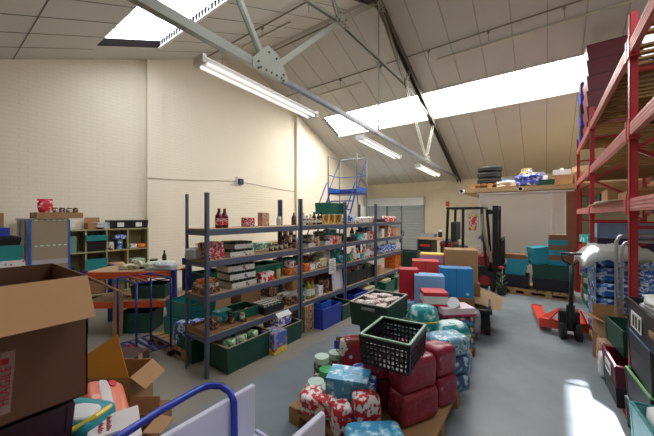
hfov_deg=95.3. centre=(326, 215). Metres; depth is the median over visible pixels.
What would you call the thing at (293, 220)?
bottle
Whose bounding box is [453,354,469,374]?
pack
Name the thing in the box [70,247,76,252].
plastic tray
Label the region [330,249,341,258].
packet
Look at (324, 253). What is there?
carton
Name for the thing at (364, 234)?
carton
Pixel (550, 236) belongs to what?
cardboard box
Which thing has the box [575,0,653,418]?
rack
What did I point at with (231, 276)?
tray
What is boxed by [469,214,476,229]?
poster
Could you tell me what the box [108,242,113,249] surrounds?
plastic tub
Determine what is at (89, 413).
pack
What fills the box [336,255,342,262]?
packet
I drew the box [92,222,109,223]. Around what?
paper ream
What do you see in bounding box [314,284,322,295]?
carton
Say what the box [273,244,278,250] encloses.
tin
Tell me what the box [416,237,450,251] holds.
bench
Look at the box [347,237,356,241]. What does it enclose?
carton
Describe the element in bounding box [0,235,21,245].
plastic tray
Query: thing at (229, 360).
plastic crate
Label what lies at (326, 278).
jar
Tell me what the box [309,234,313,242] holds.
tin
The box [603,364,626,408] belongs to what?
plastic crate
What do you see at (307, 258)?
carton
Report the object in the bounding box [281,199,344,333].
shelving unit
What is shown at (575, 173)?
cardboard box
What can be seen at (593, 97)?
plastic crate
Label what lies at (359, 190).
steps
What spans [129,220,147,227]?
plastic crate
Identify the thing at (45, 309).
cardboard box
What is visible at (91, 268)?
plastic tray
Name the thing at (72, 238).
plastic tray
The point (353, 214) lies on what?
plastic tub
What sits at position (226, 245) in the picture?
tray
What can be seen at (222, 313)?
carton
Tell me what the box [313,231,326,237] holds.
carton
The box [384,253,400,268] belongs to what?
cardboard box
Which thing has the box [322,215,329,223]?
tin
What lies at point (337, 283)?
paper sign
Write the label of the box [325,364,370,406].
pack
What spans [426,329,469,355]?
pack
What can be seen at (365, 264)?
packet
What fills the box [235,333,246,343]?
packet
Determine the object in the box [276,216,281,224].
jar
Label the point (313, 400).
packet
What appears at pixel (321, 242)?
tray
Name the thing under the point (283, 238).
tin
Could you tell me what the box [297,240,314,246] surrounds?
tray
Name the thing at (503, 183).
plastic bag
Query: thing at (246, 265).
tray
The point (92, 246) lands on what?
plastic crate
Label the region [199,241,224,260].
box
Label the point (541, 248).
cardboard box
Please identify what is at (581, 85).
plastic crate
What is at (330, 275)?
jar
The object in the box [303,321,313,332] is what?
carton
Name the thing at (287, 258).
plastic crate
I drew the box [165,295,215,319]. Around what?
plastic crate
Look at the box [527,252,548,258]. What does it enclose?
cardboard box
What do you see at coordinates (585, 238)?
cardboard box
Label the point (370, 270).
plastic crate
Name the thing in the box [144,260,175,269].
plastic bag
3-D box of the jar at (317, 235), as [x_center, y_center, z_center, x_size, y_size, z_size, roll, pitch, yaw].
[-0.159,0.399,4.991,0.070,0.200,0.068,0,0,36]
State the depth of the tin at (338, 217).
5.50 m
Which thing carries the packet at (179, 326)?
on the wooden pallet at (163, 335)
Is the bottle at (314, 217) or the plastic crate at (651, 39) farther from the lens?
the bottle at (314, 217)
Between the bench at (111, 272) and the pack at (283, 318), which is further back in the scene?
the bench at (111, 272)
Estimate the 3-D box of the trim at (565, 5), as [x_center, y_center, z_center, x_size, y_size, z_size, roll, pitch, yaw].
[2.889,-4.233,5.135,13.400,0.814,3.070,0,0,36]
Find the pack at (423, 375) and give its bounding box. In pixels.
[389,351,435,393]
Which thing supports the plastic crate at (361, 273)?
on the shelving unit at (347, 225)
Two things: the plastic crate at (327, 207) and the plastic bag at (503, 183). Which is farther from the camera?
the plastic bag at (503, 183)
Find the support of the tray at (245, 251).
on the shelving unit at (207, 231)
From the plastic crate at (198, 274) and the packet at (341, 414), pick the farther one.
the plastic crate at (198, 274)
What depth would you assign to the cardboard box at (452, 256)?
4.85 m
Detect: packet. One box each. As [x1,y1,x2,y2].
[113,234,126,239]
[129,243,136,247]
[134,243,145,247]
[173,319,190,344]
[190,318,203,339]
[196,277,215,283]
[214,337,225,345]
[223,338,235,347]
[226,333,236,337]
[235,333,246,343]
[245,329,257,338]
[276,291,290,300]
[282,267,293,274]
[283,294,296,304]
[284,260,295,267]
[293,265,297,273]
[299,385,336,419]
[303,262,309,271]
[308,261,319,268]
[309,263,314,270]
[310,253,320,260]
[313,257,326,267]
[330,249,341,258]
[330,398,352,435]
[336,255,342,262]
[344,420,403,435]
[347,265,361,269]
[352,389,380,421]
[356,217,366,222]
[356,284,374,290]
[357,262,371,266]
[362,294,376,299]
[363,299,379,304]
[366,216,372,222]
[376,302,387,306]
[377,245,385,253]
[377,277,390,282]
[377,293,392,297]
[380,297,395,305]
[381,216,390,221]
[381,244,390,252]
[386,273,398,277]
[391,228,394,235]
[391,244,395,251]
[392,242,400,249]
[596,337,612,364]
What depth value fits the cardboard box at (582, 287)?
6.41 m
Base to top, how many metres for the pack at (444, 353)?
0.262 m
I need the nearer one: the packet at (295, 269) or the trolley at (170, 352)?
the trolley at (170, 352)
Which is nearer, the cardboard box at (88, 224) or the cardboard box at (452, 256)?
the cardboard box at (452, 256)
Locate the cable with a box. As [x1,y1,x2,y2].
[148,177,294,191]
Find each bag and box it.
[37,199,52,211]
[108,261,124,265]
[129,257,145,264]
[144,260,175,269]
[155,263,177,270]
[184,247,200,259]
[339,335,360,365]
[474,307,480,331]
[496,180,515,186]
[514,174,542,185]
[598,351,603,377]
[639,294,653,315]
[646,407,653,428]
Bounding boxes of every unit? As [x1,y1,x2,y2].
[70,228,148,298]
[185,192,299,379]
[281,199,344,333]
[336,202,375,298]
[376,204,401,285]
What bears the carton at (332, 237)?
on the shelving unit at (306, 274)
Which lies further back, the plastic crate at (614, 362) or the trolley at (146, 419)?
the plastic crate at (614, 362)
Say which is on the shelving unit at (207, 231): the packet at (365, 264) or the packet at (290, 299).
the packet at (290, 299)
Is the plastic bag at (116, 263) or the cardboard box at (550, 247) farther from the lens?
the cardboard box at (550, 247)
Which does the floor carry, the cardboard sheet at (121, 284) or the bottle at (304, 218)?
the cardboard sheet at (121, 284)
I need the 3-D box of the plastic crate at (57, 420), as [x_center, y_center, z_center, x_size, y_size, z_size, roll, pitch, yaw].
[-1.385,0.845,1.088,0.622,0.277,0.582,0,0,36]
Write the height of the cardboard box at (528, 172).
0.423 m
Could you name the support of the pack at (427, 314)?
on the pack
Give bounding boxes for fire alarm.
[237,176,243,185]
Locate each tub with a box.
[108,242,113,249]
[116,239,122,248]
[209,315,218,329]
[307,377,323,385]
[314,353,329,373]
[318,365,331,381]
[321,382,324,392]
[329,349,338,365]
[348,214,352,222]
[351,213,355,222]
[553,168,570,176]
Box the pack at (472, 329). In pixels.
[468,326,475,336]
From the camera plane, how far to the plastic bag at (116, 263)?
6.07 m
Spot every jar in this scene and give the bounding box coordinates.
[59,208,64,212]
[66,208,72,212]
[229,314,234,323]
[239,312,244,321]
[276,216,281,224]
[276,266,279,278]
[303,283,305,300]
[314,361,329,373]
[315,234,319,245]
[318,276,323,293]
[323,276,328,292]
[329,274,333,290]
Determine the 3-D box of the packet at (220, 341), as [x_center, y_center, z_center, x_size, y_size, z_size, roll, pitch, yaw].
[-1.328,1.540,3.672,0.138,0.108,0.127,0,0,36]
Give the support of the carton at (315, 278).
on the shelving unit at (306, 274)
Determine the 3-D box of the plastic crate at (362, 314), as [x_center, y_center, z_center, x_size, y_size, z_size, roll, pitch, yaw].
[0.607,1.062,3.421,0.442,0.259,0.646,0,0,33]
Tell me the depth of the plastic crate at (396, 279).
7.26 m
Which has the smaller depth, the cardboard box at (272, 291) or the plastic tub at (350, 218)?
the plastic tub at (350, 218)
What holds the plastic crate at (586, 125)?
on the rack
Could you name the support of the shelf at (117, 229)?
attached to the unit at (134, 235)
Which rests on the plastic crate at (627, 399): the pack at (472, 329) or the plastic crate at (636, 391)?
the plastic crate at (636, 391)
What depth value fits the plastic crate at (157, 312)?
4.57 m
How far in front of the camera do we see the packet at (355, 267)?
6.12 m
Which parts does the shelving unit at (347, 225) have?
post, post, post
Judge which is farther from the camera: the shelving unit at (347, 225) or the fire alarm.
the fire alarm
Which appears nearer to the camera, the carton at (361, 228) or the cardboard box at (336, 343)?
the cardboard box at (336, 343)
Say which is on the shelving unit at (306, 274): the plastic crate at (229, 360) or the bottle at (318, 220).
the bottle at (318, 220)
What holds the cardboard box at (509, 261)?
on the cardboard box at (508, 266)
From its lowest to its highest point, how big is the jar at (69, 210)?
0.080 m
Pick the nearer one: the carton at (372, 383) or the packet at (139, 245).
the carton at (372, 383)
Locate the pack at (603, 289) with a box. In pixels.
[592,280,644,298]
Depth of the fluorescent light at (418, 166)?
8.95 m
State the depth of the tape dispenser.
4.78 m
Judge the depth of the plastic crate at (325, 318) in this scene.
4.78 m
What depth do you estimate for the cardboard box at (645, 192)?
3.99 m
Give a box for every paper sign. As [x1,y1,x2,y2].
[329,258,335,273]
[332,269,342,290]
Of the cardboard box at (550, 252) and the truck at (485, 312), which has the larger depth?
the cardboard box at (550, 252)
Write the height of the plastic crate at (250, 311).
0.129 m
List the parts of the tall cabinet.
panel, panel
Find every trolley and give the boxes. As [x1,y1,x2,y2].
[112,382,237,435]
[117,272,173,355]
[614,233,653,317]
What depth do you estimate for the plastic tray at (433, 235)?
10.69 m
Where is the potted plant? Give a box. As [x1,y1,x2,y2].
[495,266,507,295]
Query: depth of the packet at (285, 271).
4.43 m
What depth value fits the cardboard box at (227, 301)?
5.62 m
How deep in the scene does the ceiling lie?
7.35 m
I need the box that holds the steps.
[297,153,366,292]
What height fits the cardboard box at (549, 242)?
0.113 m
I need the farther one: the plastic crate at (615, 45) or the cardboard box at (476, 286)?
the plastic crate at (615, 45)
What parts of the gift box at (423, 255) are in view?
yellow lid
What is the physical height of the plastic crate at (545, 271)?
0.308 m
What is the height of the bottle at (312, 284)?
0.300 m
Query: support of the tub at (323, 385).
on the cardboard sheet at (430, 426)
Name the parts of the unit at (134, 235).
upright panel, upright panel, upright panel, upright panel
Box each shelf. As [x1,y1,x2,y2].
[70,228,148,230]
[70,247,148,254]
[92,288,130,296]
[92,290,184,301]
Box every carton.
[89,279,104,294]
[129,278,144,287]
[212,307,231,322]
[256,270,273,282]
[258,213,268,225]
[291,312,313,323]
[293,303,313,314]
[303,254,312,262]
[303,275,317,284]
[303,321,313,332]
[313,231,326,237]
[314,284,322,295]
[316,250,329,258]
[318,272,328,279]
[323,229,336,234]
[323,235,334,243]
[335,235,341,243]
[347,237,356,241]
[347,253,352,261]
[351,234,362,240]
[358,233,366,239]
[360,227,371,232]
[362,231,369,238]
[368,375,375,389]
[377,228,383,237]
[379,225,387,236]
[388,226,390,236]
[391,227,398,235]
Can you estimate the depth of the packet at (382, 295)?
3.52 m
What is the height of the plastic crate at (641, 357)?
0.338 m
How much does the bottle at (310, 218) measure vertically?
0.170 m
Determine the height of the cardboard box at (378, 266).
0.203 m
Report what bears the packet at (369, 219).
on the shelving unit at (347, 225)
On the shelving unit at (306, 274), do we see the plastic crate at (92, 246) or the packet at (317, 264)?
the packet at (317, 264)
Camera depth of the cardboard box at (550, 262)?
6.56 m
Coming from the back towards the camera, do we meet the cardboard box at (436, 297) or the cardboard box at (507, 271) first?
the cardboard box at (507, 271)
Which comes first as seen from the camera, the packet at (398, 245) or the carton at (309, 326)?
the carton at (309, 326)
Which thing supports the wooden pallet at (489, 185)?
on the storage room
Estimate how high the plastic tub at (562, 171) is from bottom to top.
0.180 m
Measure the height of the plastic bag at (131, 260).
0.208 m
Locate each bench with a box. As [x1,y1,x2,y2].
[80,264,191,321]
[182,245,357,289]
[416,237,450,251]
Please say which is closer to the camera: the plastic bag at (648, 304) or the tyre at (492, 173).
the plastic bag at (648, 304)
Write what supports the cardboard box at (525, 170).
on the cardboard box at (528, 172)
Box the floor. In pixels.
[88,252,631,435]
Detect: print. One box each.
[98,416,111,433]
[632,314,639,331]
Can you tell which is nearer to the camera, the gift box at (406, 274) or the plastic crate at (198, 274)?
the gift box at (406, 274)
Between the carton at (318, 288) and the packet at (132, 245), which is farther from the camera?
the packet at (132, 245)
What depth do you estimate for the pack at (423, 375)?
2.38 m
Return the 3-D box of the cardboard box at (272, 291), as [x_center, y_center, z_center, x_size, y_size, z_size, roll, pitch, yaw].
[-1.282,1.647,6.885,0.400,0.303,0.502,0,0,36]
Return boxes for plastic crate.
[0,244,23,260]
[0,400,74,435]
[87,240,106,251]
[105,220,130,228]
[123,307,163,333]
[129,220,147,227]
[130,280,169,298]
[163,315,211,333]
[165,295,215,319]
[176,335,203,363]
[192,268,219,285]
[209,325,271,374]
[219,301,260,321]
[249,301,284,315]
[253,260,282,277]
[263,317,301,344]
[273,256,297,266]
[314,299,331,309]
[314,300,341,329]
[315,202,342,213]
[330,297,350,320]
[336,288,367,299]
[342,270,356,285]
[349,289,407,331]
[356,267,366,282]
[359,316,426,375]
[360,311,407,338]
[366,264,374,278]
[369,279,394,291]
[385,276,398,289]
[402,249,420,261]
[402,261,411,266]
[503,273,529,288]
[532,264,569,280]
[532,275,568,292]
[538,179,554,184]
[578,81,583,94]
[578,92,583,105]
[578,103,583,116]
[578,114,583,126]
[578,125,583,137]
[583,35,641,67]
[583,49,642,81]
[583,69,653,96]
[583,88,605,111]
[583,105,597,125]
[583,118,627,135]
[601,345,627,389]
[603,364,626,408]
[605,316,627,358]
[624,366,653,404]
[624,395,630,429]
[625,296,653,353]
[627,327,653,397]
[629,400,653,435]
[642,26,653,43]
[642,34,653,66]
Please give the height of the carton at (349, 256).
0.143 m
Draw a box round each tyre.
[477,165,502,172]
[477,171,501,178]
[477,177,501,184]
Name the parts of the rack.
beam plate, beam plate, beam plate, beam plate, beam plate, beam plate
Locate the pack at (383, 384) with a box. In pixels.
[378,379,390,408]
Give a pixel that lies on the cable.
(148, 177)
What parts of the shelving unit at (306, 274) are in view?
post, post, shelf, shelf, shelf, post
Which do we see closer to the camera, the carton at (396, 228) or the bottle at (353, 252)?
the bottle at (353, 252)
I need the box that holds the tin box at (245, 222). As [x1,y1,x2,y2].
[241,218,254,226]
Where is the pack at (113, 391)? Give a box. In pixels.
[81,380,128,411]
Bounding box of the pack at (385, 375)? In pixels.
[382,338,409,378]
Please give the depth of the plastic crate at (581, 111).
6.71 m
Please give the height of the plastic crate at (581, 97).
0.248 m
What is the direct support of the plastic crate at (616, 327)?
on the plastic crate at (614, 362)
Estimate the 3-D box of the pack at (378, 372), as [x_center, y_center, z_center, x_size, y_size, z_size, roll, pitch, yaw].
[0.437,1.272,2.629,0.248,0.262,0.187,0,0,8]
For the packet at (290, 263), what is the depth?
4.46 m
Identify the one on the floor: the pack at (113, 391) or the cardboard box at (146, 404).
the cardboard box at (146, 404)
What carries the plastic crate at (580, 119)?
on the plastic crate at (581, 127)
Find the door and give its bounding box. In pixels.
[364,197,424,249]
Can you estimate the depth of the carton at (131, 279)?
6.35 m
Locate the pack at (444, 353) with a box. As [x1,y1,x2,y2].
[425,340,455,376]
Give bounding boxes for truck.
[440,201,505,288]
[475,286,491,334]
[532,252,590,341]
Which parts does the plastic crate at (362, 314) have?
handle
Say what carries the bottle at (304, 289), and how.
on the shelving unit at (306, 274)
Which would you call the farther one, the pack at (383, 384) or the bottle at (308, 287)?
the bottle at (308, 287)
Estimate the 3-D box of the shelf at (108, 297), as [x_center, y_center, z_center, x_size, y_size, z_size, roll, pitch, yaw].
[-3.035,1.310,4.855,1.300,0.020,0.600,0,0,-5]
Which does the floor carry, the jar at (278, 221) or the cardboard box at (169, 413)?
the cardboard box at (169, 413)
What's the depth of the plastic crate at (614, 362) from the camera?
2.97 m
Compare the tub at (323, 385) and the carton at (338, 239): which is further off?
the carton at (338, 239)
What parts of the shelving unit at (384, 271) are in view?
post, shelf, post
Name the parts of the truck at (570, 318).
pump frame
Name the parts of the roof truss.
gusset plate, gusset plate, king rod, gusset plate, gusset plate, gusset plate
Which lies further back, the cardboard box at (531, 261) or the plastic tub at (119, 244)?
the cardboard box at (531, 261)
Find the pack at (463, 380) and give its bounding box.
[456,372,469,392]
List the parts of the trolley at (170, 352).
post, post, rail, rail, post, post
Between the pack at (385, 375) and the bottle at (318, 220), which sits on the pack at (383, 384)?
the pack at (385, 375)
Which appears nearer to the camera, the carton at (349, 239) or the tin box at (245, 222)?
the tin box at (245, 222)
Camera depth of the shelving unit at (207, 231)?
3.55 m
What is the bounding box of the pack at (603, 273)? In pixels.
[592,265,644,284]
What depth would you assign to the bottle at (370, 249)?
6.50 m
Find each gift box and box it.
[399,267,418,299]
[412,258,438,272]
[414,272,444,303]
[438,265,472,297]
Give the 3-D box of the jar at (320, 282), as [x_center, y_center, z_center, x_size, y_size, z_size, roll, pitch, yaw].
[-0.102,1.184,5.093,0.100,0.300,0.098,0,0,36]
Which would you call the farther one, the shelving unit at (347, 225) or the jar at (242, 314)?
the shelving unit at (347, 225)
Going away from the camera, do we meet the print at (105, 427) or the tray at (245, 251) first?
the print at (105, 427)
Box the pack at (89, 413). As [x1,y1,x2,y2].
[71,397,115,435]
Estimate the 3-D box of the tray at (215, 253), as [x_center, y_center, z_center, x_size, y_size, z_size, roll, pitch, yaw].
[-1.355,0.434,3.482,0.240,0.129,0.200,0,0,36]
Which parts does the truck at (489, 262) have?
cab post, cab post, seat, cab post, cab post, cab post, load backrest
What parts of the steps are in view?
hand rail, guard rail, hand rail, rail, guard rail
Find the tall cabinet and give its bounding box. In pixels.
[15,218,69,268]
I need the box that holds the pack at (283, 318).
[270,309,291,326]
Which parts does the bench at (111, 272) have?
blue leg, blue leg, blue leg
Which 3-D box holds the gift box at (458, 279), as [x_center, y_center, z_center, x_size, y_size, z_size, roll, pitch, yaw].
[1.946,0.989,4.522,0.460,0.423,0.263,0,0,16]
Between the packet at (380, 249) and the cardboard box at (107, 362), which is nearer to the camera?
the cardboard box at (107, 362)
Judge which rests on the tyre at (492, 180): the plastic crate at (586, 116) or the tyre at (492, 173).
the tyre at (492, 173)
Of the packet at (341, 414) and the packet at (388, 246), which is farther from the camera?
the packet at (388, 246)
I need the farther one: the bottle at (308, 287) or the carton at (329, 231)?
the carton at (329, 231)
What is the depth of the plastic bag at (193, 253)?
3.37 m
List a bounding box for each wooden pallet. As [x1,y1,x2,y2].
[153,331,184,360]
[289,392,459,435]
[469,345,475,356]
[470,183,510,188]
[496,280,531,294]
[524,283,574,301]
[586,320,592,340]
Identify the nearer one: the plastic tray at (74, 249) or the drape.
the drape
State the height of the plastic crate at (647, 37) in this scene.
0.209 m
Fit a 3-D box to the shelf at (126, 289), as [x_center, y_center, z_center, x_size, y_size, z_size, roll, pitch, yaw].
[-4.556,1.540,5.980,0.340,0.024,1.673,0,0,36]
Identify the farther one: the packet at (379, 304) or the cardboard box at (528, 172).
the cardboard box at (528, 172)
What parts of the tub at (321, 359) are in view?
lid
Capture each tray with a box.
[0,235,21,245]
[70,236,76,241]
[70,242,76,247]
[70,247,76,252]
[85,234,107,241]
[86,257,107,266]
[86,265,107,270]
[192,282,219,294]
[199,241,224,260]
[200,247,224,260]
[216,261,254,272]
[217,269,255,280]
[218,276,256,288]
[223,240,252,248]
[223,243,252,248]
[225,248,253,256]
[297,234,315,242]
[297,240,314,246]
[297,243,314,246]
[320,238,331,244]
[320,241,331,244]
[420,233,436,237]
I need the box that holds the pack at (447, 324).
[434,319,470,340]
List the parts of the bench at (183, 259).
blue leg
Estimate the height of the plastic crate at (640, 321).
0.269 m
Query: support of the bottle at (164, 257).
on the bench at (111, 272)
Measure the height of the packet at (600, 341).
0.348 m
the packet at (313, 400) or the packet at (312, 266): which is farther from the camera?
the packet at (312, 266)
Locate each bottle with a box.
[162,250,166,259]
[215,208,222,227]
[222,209,228,227]
[291,213,296,224]
[303,212,305,224]
[305,279,310,298]
[309,214,312,224]
[310,279,314,297]
[312,212,315,224]
[316,213,320,224]
[350,248,356,260]
[355,248,359,259]
[366,246,369,256]
[369,245,372,256]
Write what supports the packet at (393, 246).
on the shelving unit at (384, 271)
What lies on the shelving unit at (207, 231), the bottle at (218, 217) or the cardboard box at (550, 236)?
the bottle at (218, 217)
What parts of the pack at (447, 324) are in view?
white panel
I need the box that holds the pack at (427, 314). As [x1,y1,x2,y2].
[407,303,438,336]
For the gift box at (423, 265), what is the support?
on the cardboard box
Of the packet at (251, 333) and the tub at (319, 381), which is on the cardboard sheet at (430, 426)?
the tub at (319, 381)
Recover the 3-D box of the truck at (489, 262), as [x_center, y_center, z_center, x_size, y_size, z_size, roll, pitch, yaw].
[3.819,0.710,7.698,1.545,2.180,0.965,0,0,36]
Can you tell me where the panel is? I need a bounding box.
[161,384,324,435]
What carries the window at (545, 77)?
attached to the ceiling
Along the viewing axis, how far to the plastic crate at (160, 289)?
4.70 m
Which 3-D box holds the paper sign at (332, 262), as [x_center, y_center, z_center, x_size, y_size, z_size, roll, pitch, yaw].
[0.093,0.870,5.196,0.004,0.260,0.200,0,0,36]
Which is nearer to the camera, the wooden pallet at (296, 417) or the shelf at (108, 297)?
the wooden pallet at (296, 417)
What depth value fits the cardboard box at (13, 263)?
4.06 m
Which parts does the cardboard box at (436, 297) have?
red lid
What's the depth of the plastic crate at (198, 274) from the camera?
5.46 m
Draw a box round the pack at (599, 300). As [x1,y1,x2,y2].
[592,294,626,315]
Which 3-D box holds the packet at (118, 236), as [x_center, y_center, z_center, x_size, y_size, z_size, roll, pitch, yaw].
[-4.316,0.436,6.210,0.167,0.108,0.228,0,0,36]
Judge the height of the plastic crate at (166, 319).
0.229 m
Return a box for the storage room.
[463,180,653,290]
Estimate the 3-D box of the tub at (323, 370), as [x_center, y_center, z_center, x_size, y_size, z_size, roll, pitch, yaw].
[0.000,1.546,2.805,0.170,0.212,0.166,0,0,36]
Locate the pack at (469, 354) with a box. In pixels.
[467,350,472,373]
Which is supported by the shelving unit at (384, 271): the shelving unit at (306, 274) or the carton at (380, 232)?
the carton at (380, 232)
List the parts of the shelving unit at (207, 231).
post, post, shelf, shelf, shelf, shelf, post, post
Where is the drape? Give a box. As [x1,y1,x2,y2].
[574,243,653,327]
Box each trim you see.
[206,0,582,96]
[227,0,638,95]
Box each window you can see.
[97,0,230,48]
[321,54,583,135]
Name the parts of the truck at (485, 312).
rail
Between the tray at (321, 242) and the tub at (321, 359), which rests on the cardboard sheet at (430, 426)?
the tub at (321, 359)
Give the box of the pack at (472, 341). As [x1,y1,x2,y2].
[469,337,475,347]
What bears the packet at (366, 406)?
on the cardboard sheet at (430, 426)
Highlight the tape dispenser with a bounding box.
[134,261,143,268]
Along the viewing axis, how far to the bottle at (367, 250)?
6.38 m
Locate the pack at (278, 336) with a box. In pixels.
[261,325,286,355]
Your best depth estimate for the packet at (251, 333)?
3.78 m
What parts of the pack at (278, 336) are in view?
lid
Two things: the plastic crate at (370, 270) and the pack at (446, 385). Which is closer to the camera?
the pack at (446, 385)
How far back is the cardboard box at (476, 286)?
4.78 m
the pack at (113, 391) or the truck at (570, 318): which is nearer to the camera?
the pack at (113, 391)
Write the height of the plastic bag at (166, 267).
0.108 m
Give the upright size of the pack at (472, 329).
0.142 m
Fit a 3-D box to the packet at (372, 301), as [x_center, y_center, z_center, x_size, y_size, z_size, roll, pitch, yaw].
[0.491,0.970,3.271,0.178,0.088,0.117,0,0,-15]
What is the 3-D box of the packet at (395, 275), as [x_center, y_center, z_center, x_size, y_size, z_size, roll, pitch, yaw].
[1.690,1.530,7.561,0.307,0.128,0.408,0,0,36]
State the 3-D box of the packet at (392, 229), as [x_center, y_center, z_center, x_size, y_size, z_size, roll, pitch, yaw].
[1.607,0.399,7.480,0.167,0.208,0.168,0,0,36]
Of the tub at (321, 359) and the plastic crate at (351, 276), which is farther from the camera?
the plastic crate at (351, 276)
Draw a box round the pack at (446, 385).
[434,373,456,406]
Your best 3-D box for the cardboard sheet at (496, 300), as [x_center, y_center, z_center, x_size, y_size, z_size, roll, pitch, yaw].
[2.498,1.325,4.863,0.630,0.170,1.100,0,0,36]
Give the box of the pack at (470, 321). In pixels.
[440,316,475,326]
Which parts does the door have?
guide rail, guide rail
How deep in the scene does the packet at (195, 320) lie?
3.87 m
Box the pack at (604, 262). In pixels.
[596,260,643,267]
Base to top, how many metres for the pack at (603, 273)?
0.219 m
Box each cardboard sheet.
[112,282,123,335]
[187,320,242,335]
[233,307,263,321]
[290,399,451,435]
[473,287,503,311]
[588,199,624,205]
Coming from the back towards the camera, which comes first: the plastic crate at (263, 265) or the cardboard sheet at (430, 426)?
the plastic crate at (263, 265)
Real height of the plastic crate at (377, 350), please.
0.234 m
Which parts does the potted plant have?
pot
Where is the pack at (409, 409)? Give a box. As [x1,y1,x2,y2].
[388,384,437,426]
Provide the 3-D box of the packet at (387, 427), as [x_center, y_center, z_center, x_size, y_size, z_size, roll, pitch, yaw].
[0.327,1.562,2.032,0.408,0.188,0.267,0,0,-4]
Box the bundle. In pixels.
[118,263,139,269]
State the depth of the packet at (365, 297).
3.45 m
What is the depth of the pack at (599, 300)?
3.84 m
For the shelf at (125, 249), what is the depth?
5.98 m
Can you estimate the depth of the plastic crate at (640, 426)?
2.00 m
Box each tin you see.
[268,245,273,250]
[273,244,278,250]
[281,236,285,241]
[283,242,287,248]
[286,235,290,241]
[292,241,296,247]
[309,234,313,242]
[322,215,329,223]
[330,215,335,223]
[336,215,341,223]
[447,297,459,308]
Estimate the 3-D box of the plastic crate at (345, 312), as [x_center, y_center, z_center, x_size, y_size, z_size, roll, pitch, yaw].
[0.206,1.665,5.363,0.422,0.268,0.362,0,0,36]
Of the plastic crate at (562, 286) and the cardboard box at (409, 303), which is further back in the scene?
the plastic crate at (562, 286)
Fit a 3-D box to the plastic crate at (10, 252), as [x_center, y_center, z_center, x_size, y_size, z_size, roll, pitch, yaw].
[-4.650,0.507,4.145,0.622,0.209,0.522,0,0,36]
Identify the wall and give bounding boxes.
[0,59,365,287]
[367,172,653,254]
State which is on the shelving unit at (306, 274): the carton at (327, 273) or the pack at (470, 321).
the carton at (327, 273)
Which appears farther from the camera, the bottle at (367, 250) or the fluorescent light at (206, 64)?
the bottle at (367, 250)
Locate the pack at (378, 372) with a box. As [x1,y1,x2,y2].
[362,363,383,378]
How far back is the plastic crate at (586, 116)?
5.90 m
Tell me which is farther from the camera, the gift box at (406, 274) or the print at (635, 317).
the gift box at (406, 274)
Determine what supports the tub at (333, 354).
on the cardboard sheet at (430, 426)
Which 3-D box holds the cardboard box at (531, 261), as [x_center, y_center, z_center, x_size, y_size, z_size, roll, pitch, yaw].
[4.886,1.029,6.894,0.371,0.164,0.360,0,0,22]
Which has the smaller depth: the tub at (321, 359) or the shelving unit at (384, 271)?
the tub at (321, 359)
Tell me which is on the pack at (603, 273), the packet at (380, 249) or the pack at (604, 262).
the pack at (604, 262)
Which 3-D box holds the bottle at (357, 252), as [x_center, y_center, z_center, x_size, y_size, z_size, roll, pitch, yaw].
[0.613,0.769,6.088,0.122,0.230,0.119,0,0,36]
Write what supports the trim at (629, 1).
attached to the ceiling
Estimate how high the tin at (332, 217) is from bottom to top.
0.170 m
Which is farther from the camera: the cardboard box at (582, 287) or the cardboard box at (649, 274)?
the cardboard box at (582, 287)
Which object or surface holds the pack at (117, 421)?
on the cardboard box
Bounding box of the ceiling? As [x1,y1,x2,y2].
[0,0,648,185]
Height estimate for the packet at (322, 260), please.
0.178 m
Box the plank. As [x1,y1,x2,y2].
[591,67,638,122]
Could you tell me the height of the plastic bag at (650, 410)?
0.228 m
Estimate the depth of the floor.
3.24 m
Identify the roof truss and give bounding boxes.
[127,0,460,182]
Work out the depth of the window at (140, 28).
5.45 m
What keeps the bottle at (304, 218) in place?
on the shelving unit at (306, 274)
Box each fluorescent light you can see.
[193,50,317,119]
[356,129,401,158]
[414,164,439,176]
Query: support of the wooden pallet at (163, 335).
on the floor
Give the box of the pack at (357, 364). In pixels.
[353,363,379,393]
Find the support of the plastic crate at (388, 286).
on the floor
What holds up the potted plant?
on the floor
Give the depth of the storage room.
7.73 m
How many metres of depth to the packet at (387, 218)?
7.14 m
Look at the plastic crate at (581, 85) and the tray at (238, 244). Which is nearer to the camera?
the tray at (238, 244)
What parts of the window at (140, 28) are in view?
edge trim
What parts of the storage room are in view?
head trim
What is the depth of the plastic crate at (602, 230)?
4.93 m
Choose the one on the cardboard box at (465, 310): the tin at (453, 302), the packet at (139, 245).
the tin at (453, 302)
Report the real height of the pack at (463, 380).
0.182 m
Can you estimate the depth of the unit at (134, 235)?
6.23 m
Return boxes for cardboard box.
[0,213,3,226]
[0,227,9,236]
[0,259,24,267]
[0,263,128,427]
[30,212,82,218]
[84,218,103,228]
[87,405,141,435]
[88,334,164,405]
[121,347,148,358]
[129,396,173,435]
[160,400,171,416]
[215,297,230,309]
[231,289,260,303]
[253,242,272,249]
[261,283,284,296]
[285,280,297,290]
[334,340,338,348]
[377,265,380,274]
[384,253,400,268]
[407,301,414,310]
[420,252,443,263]
[420,288,448,306]
[438,302,475,317]
[444,247,477,282]
[448,297,474,307]
[473,282,479,296]
[505,252,526,259]
[505,267,525,275]
[506,262,526,269]
[507,258,528,264]
[519,172,535,174]
[521,168,531,172]
[526,245,547,253]
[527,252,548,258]
[527,257,548,264]
[547,239,567,245]
[548,234,568,239]
[548,245,567,250]
[548,250,567,255]
[548,260,566,265]
[549,255,567,260]
[554,174,571,184]
[572,165,587,172]
[573,171,589,183]
[579,234,589,242]
[580,303,627,337]
[581,284,583,298]
[593,331,602,357]
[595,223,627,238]
[595,237,653,251]
[596,193,600,201]
[601,187,653,200]
[618,190,653,198]
[638,223,653,239]
[642,280,653,293]
[643,263,653,280]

